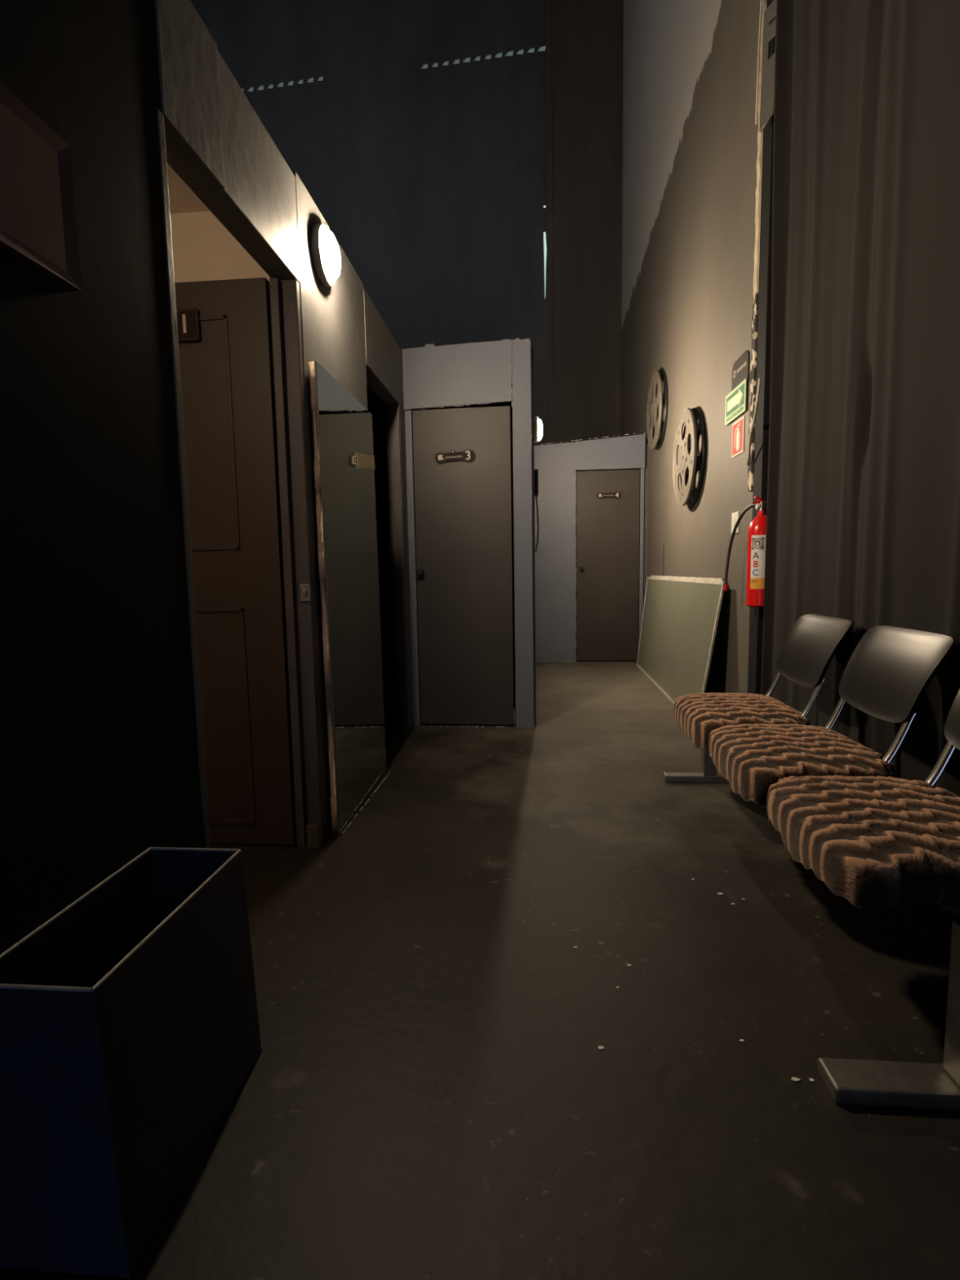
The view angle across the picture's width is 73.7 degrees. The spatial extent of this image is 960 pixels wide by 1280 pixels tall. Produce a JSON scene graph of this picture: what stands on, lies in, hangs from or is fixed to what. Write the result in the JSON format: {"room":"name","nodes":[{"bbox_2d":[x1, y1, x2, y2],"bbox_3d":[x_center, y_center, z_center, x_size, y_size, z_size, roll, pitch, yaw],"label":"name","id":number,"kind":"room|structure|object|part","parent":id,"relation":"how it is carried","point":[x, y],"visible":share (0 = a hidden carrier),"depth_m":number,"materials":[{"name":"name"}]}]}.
{"room":"entertainment venue","nodes":[
{"label":"entertainment venue","id":0,"kind":"room"},
{"bbox_2d":[166,163,209,213],"bbox_3d":[-1.707,-1.405,1.185,1.815,0.060,2.360,0,6,5],"label":"ceiling","id":1,"kind":"structure","parent":0,"point":[182,199],"depth_m":2.16,"materials":[{"name":"beige paint"}]},
{"bbox_2d":[0,0,413,954],"bbox_3d":[-0.794,-0.236,0.618,0.085,2.365,7.140,0,6,5],"label":"wall","id":2,"kind":"structure","parent":0,"point":[100,761],"depth_m":1.18,"materials":[{"name":"black paint"}]},
{"bbox_2d":[0,82,81,290],"bbox_3d":[-0.734,-0.692,0.778,0.014,0.235,0.665,0,6,5],"label":"framed picture","id":3,"kind":"object","parent":2,"relation":"attached to","point":[38,225],"visible":1,"depth_m":1.03,"materials":[{"name":"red wood"}]},
{"bbox_2d":[0,102,66,271],"bbox_3d":[-0.738,-0.692,0.778,0.006,0.195,0.625,0,6,5],"label":"print","id":4,"kind":"object","parent":3,"relation":"attached to","point":[33,162],"depth_m":1.02},
{"bbox_2d":[155,106,210,848],"bbox_3d":[-0.718,-0.148,1.492,0.092,2.000,0.025,0,6,5],"label":"trim","id":5,"kind":"structure","parent":2,"relation":"attached to","point":[160,117],"depth_m":1.46,"materials":[{"name":"brown paint"}]},
{"bbox_2d":[174,277,297,844],"bbox_3d":[-1.099,-0.230,2.301,0.795,1.987,0.055,0,6,5],"label":"door","id":6,"kind":"structure","parent":2,"relation":"in","point":[224,326],"depth_m":2.26,"materials":[{"name":"brown paint"}]},
{"bbox_3d":[-1.032,-1.071,2.181,0.155,0.105,0.006,0,6,5],"label":"number plate","id":7,"kind":"part","parent":6,"relation":"part of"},
{"bbox_2d":[154,0,399,404],"bbox_3d":[-0.629,-1.449,2.603,0.089,0.347,2.478,0,6,5],"label":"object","id":8,"kind":"structure","parent":2,"relation":"attached to","point":[217,144],"depth_m":1.72,"materials":[{"name":"grey paint"}]},
{"bbox_2d":[269,277,324,846],"bbox_3d":[-0.655,-0.234,2.290,0.093,2.000,0.065,0,6,5],"label":"trim","id":9,"kind":"structure","parent":2,"relation":"attached to","point":[285,297],"depth_m":2.27,"materials":[{"name":"brown paint"}]},
{"bbox_2d":[299,584,311,600],"bbox_3d":[-0.624,-0.168,2.277,0.035,0.060,0.030,0,6,5],"label":"latch","id":10,"kind":"object","parent":2,"relation":"attached to","point":[305,594],"visible":1,"depth_m":2.28,"materials":[{"name":"metal"}]},
{"bbox_2d":[306,822,322,848],"bbox_3d":[-0.612,0.720,2.364,0.045,0.085,0.040,0,6,5],"label":"trim","id":11,"kind":"structure","parent":2,"relation":"attached to","point":[314,840],"depth_m":2.35,"materials":[{"name":"brown paint"}]},
{"bbox_2d":[311,223,340,286],"bbox_3d":[-0.570,-1.451,2.415,0.069,0.206,0.206,0,6,5],"label":"wall lamp","id":12,"kind":"object","parent":2,"relation":"attached to","point":[324,246],"visible":1,"depth_m":2.36,"materials":[{"name":"beige glass"}]},
{"bbox_3d":[-0.556,-1.451,2.414,0.040,0.165,0.165,0,6,5],"label":"lamp shade","id":13,"kind":"part","parent":12,"relation":"part of","materials":[{"name":"beige glass"}]},
{"bbox_2d":[341,771,391,834],"bbox_3d":[-0.492,0.706,2.847,0.010,0.008,0.765,0,6,6],"label":"trim","id":14,"kind":"structure","parent":2,"relation":"attached to","point":[375,790],"depth_m":2.74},
{"bbox_2d":[404,409,421,725],"bbox_3d":[-0.429,-0.444,4.118,0.040,2.020,0.060,0,6,5],"label":"trim","id":15,"kind":"structure","parent":2,"relation":"attached to","point":[408,413],"depth_m":4.09,"materials":[{"name":"grey paint"}]},
{"bbox_2d":[422,403,489,409],"bbox_3d":[-0.150,-1.436,3.936,0.422,0.024,0.006,0,6,6],"label":"trim","id":16,"kind":"structure","parent":2,"relation":"attached to","point":[481,403],"depth_m":3.93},
{"bbox_2d":[402,338,511,410],"bbox_3d":[-0.140,-1.625,3.934,0.666,0.387,0.050,0,6,5],"label":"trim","id":17,"kind":"structure","parent":2,"relation":"attached to","point":[472,374],"depth_m":3.91,"materials":[{"name":"grey paint"}]},
{"bbox_2d":[439,395,512,408],"bbox_3d":[-0.097,-0.481,4.126,0.700,2.080,0.060,0,6,5],"label":"trim","id":18,"kind":"structure","parent":2,"relation":"attached to","point":[502,404],"depth_m":4.01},
{"bbox_2d":[169,210,270,282],"bbox_3d":[-1.688,-0.247,1.310,1.815,2.270,2.360,0,6,5],"label":"wall","id":19,"kind":"structure","parent":0,"point":[203,249],"depth_m":2.25,"materials":[{"name":"beige paint"}]},
{"bbox_2d":[190,0,548,445],"bbox_3d":[-2.162,-4.757,9.058,8.400,9.600,0.020,0,6,5],"label":"wall","id":20,"kind":"structure","parent":0,"point":[431,182],"depth_m":8.74,"materials":[{"name":"black paint"}]},
{"bbox_2d":[366,384,395,728],"bbox_3d":[-1.516,-0.495,3.307,1.815,2.330,1.680,0,6,5],"label":"wall","id":21,"kind":"structure","parent":0,"point":[375,406],"depth_m":4.01,"materials":[{"name":"grey paint"}]},
{"bbox_2d":[385,404,409,732],"bbox_3d":[-0.506,-0.414,3.943,0.087,2.000,0.045,0,6,5],"label":"trim","id":22,"kind":"structure","parent":21,"relation":"attached to","point":[393,411],"depth_m":3.92,"materials":[{"name":"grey paint"}]},
{"bbox_2d":[242,46,545,91],"bbox_3d":[-1.988,-8.812,10.268,8.400,2.400,0.100,0,6,5],"label":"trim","id":23,"kind":"structure","parent":0,"point":[543,48],"depth_m":10.05,"materials":[{"name":"grey"}]},
{"bbox_2d":[412,405,514,724],"bbox_3d":[-0.102,-0.442,4.057,0.613,1.993,0.093,0,6,5],"label":"door","id":24,"kind":"structure","parent":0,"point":[463,481],"depth_m":4.05,"materials":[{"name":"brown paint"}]},
{"bbox_3d":[-0.379,-0.429,4.064,0.049,0.048,0.056,0,6,5],"label":"handle","id":25,"kind":"part","parent":24,"relation":"part of","materials":[{"name":"black metal"}]},
{"bbox_3d":[-0.155,-1.141,3.981,0.256,0.083,0.008,0,6,7],"label":"number plate","id":26,"kind":"part","parent":24,"relation":"part of","materials":[{"name":"black metal"}]},
{"bbox_2d":[431,725,505,728],"bbox_3d":[-0.079,0.559,4.129,0.482,0.010,0.012,0,6,6],"label":"trim","id":27,"kind":"structure","parent":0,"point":[431,726],"depth_m":4.12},
{"bbox_2d":[0,660,959,1279],"bbox_3d":[-2.379,0.726,3.463,8.850,0.100,12.500,0,6,5],"label":"floor","id":28,"kind":"structure","parent":0,"point":[430,1093],"depth_m":1.37,"materials":[{"name":"concrete"}]},
{"bbox_2d":[0,847,262,1279],"bbox_3d":[-0.590,0.671,1.117,0.215,0.447,0.443,0,6,5],"label":"waste bin","id":29,"kind":"object","parent":28,"relation":"on","point":[130,1028],"visible":1,"depth_m":0.96,"materials":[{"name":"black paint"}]},
{"bbox_2d":[308,360,386,835],"bbox_3d":[-0.540,-0.161,2.752,0.041,1.752,0.790,0,6,5],"label":"mirror","id":30,"kind":"object","parent":28,"relation":"on","point":[345,493],"visible":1,"depth_m":2.61,"materials":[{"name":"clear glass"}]},
{"bbox_2d":[356,453,374,469],"bbox_3d":[-0.517,-0.814,2.919,0.004,0.104,0.309,0,6,5],"label":"paper note","id":31,"kind":"object","parent":30,"relation":"attached to","point":[364,460],"visible":1,"depth_m":2.90,"materials":[{"name":"beige paper"}]},
{"bbox_2d":[598,1045,604,1049],"bbox_3d":[0.255,0.856,1.343,0.013,0.002,0.010,0,6,5],"label":"chip","id":32,"kind":"object","parent":28,"relation":"on","point":[600,1047],"visible":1,"depth_m":1.34,"materials":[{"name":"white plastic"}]},
{"bbox_2d":[636,577,724,704],"bbox_3d":[1.537,-0.048,5.274,0.157,0.913,2.680,0,6,5],"label":"board","id":33,"kind":"object","parent":28,"relation":"on","point":[680,620],"visible":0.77,"depth_m":4.82,"materials":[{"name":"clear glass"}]},
{"bbox_2d":[791,1076,800,1081],"bbox_3d":[0.618,0.860,1.252,0.018,0.002,0.010,0,6,5],"label":"chip","id":34,"kind":"object","parent":28,"relation":"on","point":[794,1079],"visible":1,"depth_m":1.25,"materials":[{"name":"white plastic"}]},
{"bbox_2d":[662,613,959,1110],"bbox_3d":[1.050,0.365,2.045,0.637,0.803,1.927,0,6,5],"label":"seating","id":35,"kind":"object","parent":28,"relation":"on","point":[841,809],"visible":1,"depth_m":1.58,"materials":[{"name":"brown fabric"}]},
{"bbox_3d":[1.071,0.481,2.989,0.060,0.300,0.050,0,6,5],"label":"post","id":36,"kind":"part","parent":35,"relation":"part of","materials":[{"name":"metal"}]},
{"bbox_3d":[1.302,0.041,2.492,0.140,0.262,0.438,0,6,5],"label":"backrest","id":37,"kind":"part","parent":35,"relation":"part of","materials":[{"name":"black plastic"}]},
{"bbox_3d":[1.254,0.101,1.937,0.140,0.262,0.438,0,6,5],"label":"backrest","id":38,"kind":"part","parent":35,"relation":"part of","materials":[{"name":"black plastic"}]},
{"bbox_3d":[0.917,0.676,1.191,0.060,0.300,0.050,0,6,5],"label":"post","id":39,"kind":"part","parent":35,"relation":"part of","materials":[{"name":"metal"}]},
{"bbox_3d":[1.206,0.161,1.383,0.140,0.262,0.438,0,6,5],"label":"backrest","id":40,"kind":"part","parent":35,"relation":"part of","materials":[{"name":"black plastic"}]},
{"bbox_2d":[511,416,515,684],"bbox_3d":[-0.898,-0.745,5.680,2.640,2.300,0.060,0,6,5],"label":"wall","id":41,"kind":"structure","parent":0,"point":[512,462],"depth_m":5.54,"materials":[{"name":"black paint"}]},
{"bbox_2d":[530,346,536,724],"bbox_3d":[0.438,-0.774,5.461,0.060,2.360,2.860,0,6,5],"label":"wall","id":42,"kind":"structure","parent":0,"point":[531,348],"depth_m":4.04,"materials":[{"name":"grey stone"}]},
{"bbox_2d":[511,340,512,407],"bbox_3d":[0.192,-1.607,3.867,0.006,0.384,0.007,0,6,5],"label":"trim","id":43,"kind":"structure","parent":42,"relation":"attached to","point":[511,340],"depth_m":3.86,"materials":[{"name":"grey"}]},
{"bbox_2d":[511,337,533,728],"bbox_3d":[0.270,-0.631,4.007,0.113,2.392,0.075,0,6,5],"label":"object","id":44,"kind":"structure","parent":42,"relation":"attached to","point":[521,348],"depth_m":3.96,"materials":[{"name":"grey paint"}]},
{"bbox_2d":[533,469,538,551],"bbox_3d":[0.457,-1.032,5.154,0.034,0.641,0.210,0,6,5],"label":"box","id":45,"kind":"object","parent":42,"relation":"attached to","point":[535,471],"visible":0.95,"depth_m":5.04,"materials":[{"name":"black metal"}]},
{"bbox_2d":[533,416,542,443],"bbox_3d":[0.467,-1.684,5.128,0.069,0.206,0.206,0,6,5],"label":"wall lamp","id":46,"kind":"object","parent":42,"relation":"attached to","point":[538,428],"visible":0.94,"depth_m":5.06,"materials":[{"name":"beige"}]},
{"bbox_3d":[0.481,-1.685,5.126,0.040,0.165,0.165,0,6,5],"label":"lamp shade","id":47,"kind":"part","parent":46,"relation":"part of","materials":[{"name":"beige"}]},
{"bbox_2d":[533,442,575,662],"bbox_3d":[0.800,-0.919,6.898,0.455,2.330,0.080,0,6,5],"label":"wall","id":48,"kind":"structure","parent":0,"point":[555,464],"depth_m":6.86,"materials":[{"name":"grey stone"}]},
{"bbox_2d":[575,471,576,662],"bbox_3d":[1.027,-0.765,6.850,0.010,2.025,0.012,0,6,5],"label":"trim","id":49,"kind":"structure","parent":48,"relation":"attached to","point":[575,472],"depth_m":6.85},
{"bbox_2d":[540,433,635,444],"bbox_3d":[1.124,-2.101,6.691,0.979,0.081,0.012,0,6,5],"label":"trim","id":50,"kind":"structure","parent":48,"relation":"attached to","point":[633,433],"depth_m":6.70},
{"bbox_2d":[576,469,639,660],"bbox_3d":[1.368,-0.781,6.849,0.659,2.023,0.090,0,6,5],"label":"door","id":51,"kind":"structure","parent":48,"relation":"in","point":[608,501],"depth_m":6.85,"materials":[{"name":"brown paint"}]},
{"bbox_3d":[1.364,-1.530,6.767,0.256,0.084,0.008,0,6,5],"label":"number plate","id":52,"kind":"part","parent":51,"relation":"part of","materials":[{"name":"black metal"}]},
{"bbox_2d":[575,432,644,471],"bbox_3d":[1.365,-1.980,6.734,0.715,0.365,0.100,0,6,5],"label":"trim","id":53,"kind":"structure","parent":48,"relation":"attached to","point":[627,452],"depth_m":6.69,"materials":[{"name":"grey paint"}]},
{"bbox_2d":[546,0,623,444],"bbox_3d":[1.423,-4.681,8.722,1.000,9.400,0.050,0,6,5],"label":"wall","id":54,"kind":"structure","parent":0,"point":[584,38],"depth_m":8.60,"materials":[{"name":"black paint"}]},
{"bbox_2d":[575,442,648,661],"bbox_3d":[1.251,-1.006,7.683,1.220,2.320,1.550,0,6,5],"label":"wall","id":55,"kind":"structure","parent":0,"point":[645,442],"depth_m":6.95,"materials":[{"name":"grey paint"}]},
{"bbox_2d":[638,467,644,646],"bbox_3d":[1.722,-0.786,6.843,0.036,2.045,0.080,0,6,5],"label":"trim","id":56,"kind":"structure","parent":55,"relation":"attached to","point":[642,470],"depth_m":6.80,"materials":[{"name":"grey paint"}]},
{"bbox_2d":[621,0,760,693],"bbox_3d":[1.735,-4.438,5.931,0.100,9.500,5.600,0,6,5],"label":"wall","id":57,"kind":"structure","parent":0,"point":[690,129],"depth_m":4.75,"materials":[{"name":"beige paint"}]},
{"bbox_2d":[643,443,648,605],"bbox_3d":[1.764,-0.914,6.836,0.054,2.300,0.060,0,6,5],"label":"trim","id":58,"kind":"structure","parent":57,"relation":"attached to","point":[646,446],"depth_m":6.76,"materials":[{"name":"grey paint"}]},
{"bbox_2d":[646,369,667,449],"bbox_3d":[1.679,-2.179,6.080,0.068,0.708,0.708,0,6,5],"label":"reel","id":59,"kind":"object","parent":57,"relation":"attached to","point":[655,409],"visible":1,"depth_m":5.96,"materials":[{"name":"silver metal"}]},
{"bbox_2d":[662,544,664,575],"bbox_3d":[1.715,-0.746,5.980,0.009,0.290,0.010,0,6,5],"label":"cable","id":60,"kind":"object","parent":57,"relation":"attached to","point":[663,544],"visible":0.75,"depth_m":5.97,"materials":[{"name":"black rubber"}]},
{"bbox_2d":[672,407,706,506],"bbox_3d":[1.569,-1.374,4.824,0.083,0.708,0.708,0,6,5],"label":"reel","id":61,"kind":"object","parent":57,"relation":"attached to","point":[690,458],"visible":1,"depth_m":4.70,"materials":[{"name":"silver metal"}]},
{"bbox_2d":[731,511,739,533],"bbox_3d":[1.525,-0.701,3.828,0.013,0.125,0.125,0,6,5],"label":"light switch","id":62,"kind":"object","parent":57,"relation":"attached to","point":[735,516],"visible":0.83,"depth_m":3.82,"materials":[{"name":"white plastic"}]},
{"bbox_2d":[724,377,746,426],"bbox_3d":[1.508,-1.399,3.787,0.005,0.176,0.390,0,6,5],"label":"route sign","id":63,"kind":"object","parent":57,"relation":"attached to","point":[735,401],"visible":1,"depth_m":3.76,"materials":[{"name":"green plastic"}]},
{"bbox_2d":[731,415,744,457],"bbox_3d":[1.517,-1.191,3.768,0.005,0.200,0.216,0,6,5],"label":"sign","id":64,"kind":"object","parent":57,"relation":"attached to","point":[738,427],"visible":1,"depth_m":3.75,"materials":[{"name":"red plastic"}]},
{"bbox_2d":[731,350,750,391],"bbox_3d":[1.511,-1.541,3.716,0.009,0.200,0.300,0,6,5],"label":"wall plaque","id":65,"kind":"object","parent":57,"relation":"attached to","point":[740,369],"visible":0.95,"depth_m":3.69,"materials":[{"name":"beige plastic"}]},
{"bbox_2d":[724,495,766,607],"bbox_3d":[1.453,-0.472,3.451,0.124,0.574,0.375,-1,6,-2],"label":"fire extinguisher","id":66,"kind":"object","parent":57,"relation":"attached to","point":[757,530],"visible":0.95,"depth_m":3.29,"materials":[{"name":"red metal"}]},
{"bbox_3d":[1.438,-0.725,3.301,0.070,0.039,0.020,0,6,5],"label":"lever","id":67,"kind":"part","parent":66,"relation":"part of","materials":[{"name":"red metal"}]},
{"bbox_2d":[747,292,758,491],"bbox_3d":[1.490,-1.341,3.493,0.023,1.030,0.086,0,6,5],"label":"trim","id":68,"kind":"structure","parent":57,"relation":"attached to","point":[755,299],"depth_m":3.47,"materials":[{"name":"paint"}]},
{"bbox_2d":[746,377,760,465],"bbox_3d":[1.428,-1.133,3.358,0.026,0.378,0.335,1,6,15],"label":"loose cable","id":69,"kind":"object","parent":57,"relation":"attached to","point":[759,379],"visible":1,"depth_m":3.30,"materials":[{"name":"beige plastic"}]},
{"bbox_2d":[755,0,763,124],"bbox_3d":[1.426,-3.139,3.244,0.016,0.901,0.118,0,6,13],"label":"loose cable","id":70,"kind":"object","parent":57,"relation":"attached to","point":[762,1],"visible":1,"depth_m":3.31,"materials":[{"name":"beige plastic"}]},
{"bbox_2d":[752,0,766,296],"bbox_3d":[1.430,-4.710,3.129,0.026,5.750,0.080,0,6,5],"label":"trim","id":71,"kind":"structure","parent":57,"relation":"attached to","point":[760,135],"depth_m":3.36,"materials":[{"name":"paint"}]},
{"bbox_2d":[747,0,775,694],"bbox_3d":[1.488,-4.079,3.091,0.106,9.400,0.135,0,6,5],"label":"trim","id":72,"kind":"structure","parent":57,"relation":"attached to","point":[764,316],"depth_m":3.35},
{"bbox_2d":[759,0,776,132],"bbox_3d":[1.420,-2.802,3.107,0.065,0.540,0.135,0,6,5],"label":"metal bracket","id":73,"kind":"object","parent":57,"relation":"attached to","point":[767,86],"visible":0.66,"depth_m":3.13,"materials":[{"name":"grey metal"}]},
{"bbox_2d":[760,0,959,796],"bbox_3d":[1.256,-1.475,0.666,0.097,4.719,5.250,0,6,5],"label":"curtain","id":74,"kind":"object","parent":57,"relation":"hanging from","point":[863,507],"visible":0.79,"depth_m":2.29,"materials":[{"name":"black fabric"}]}
]}

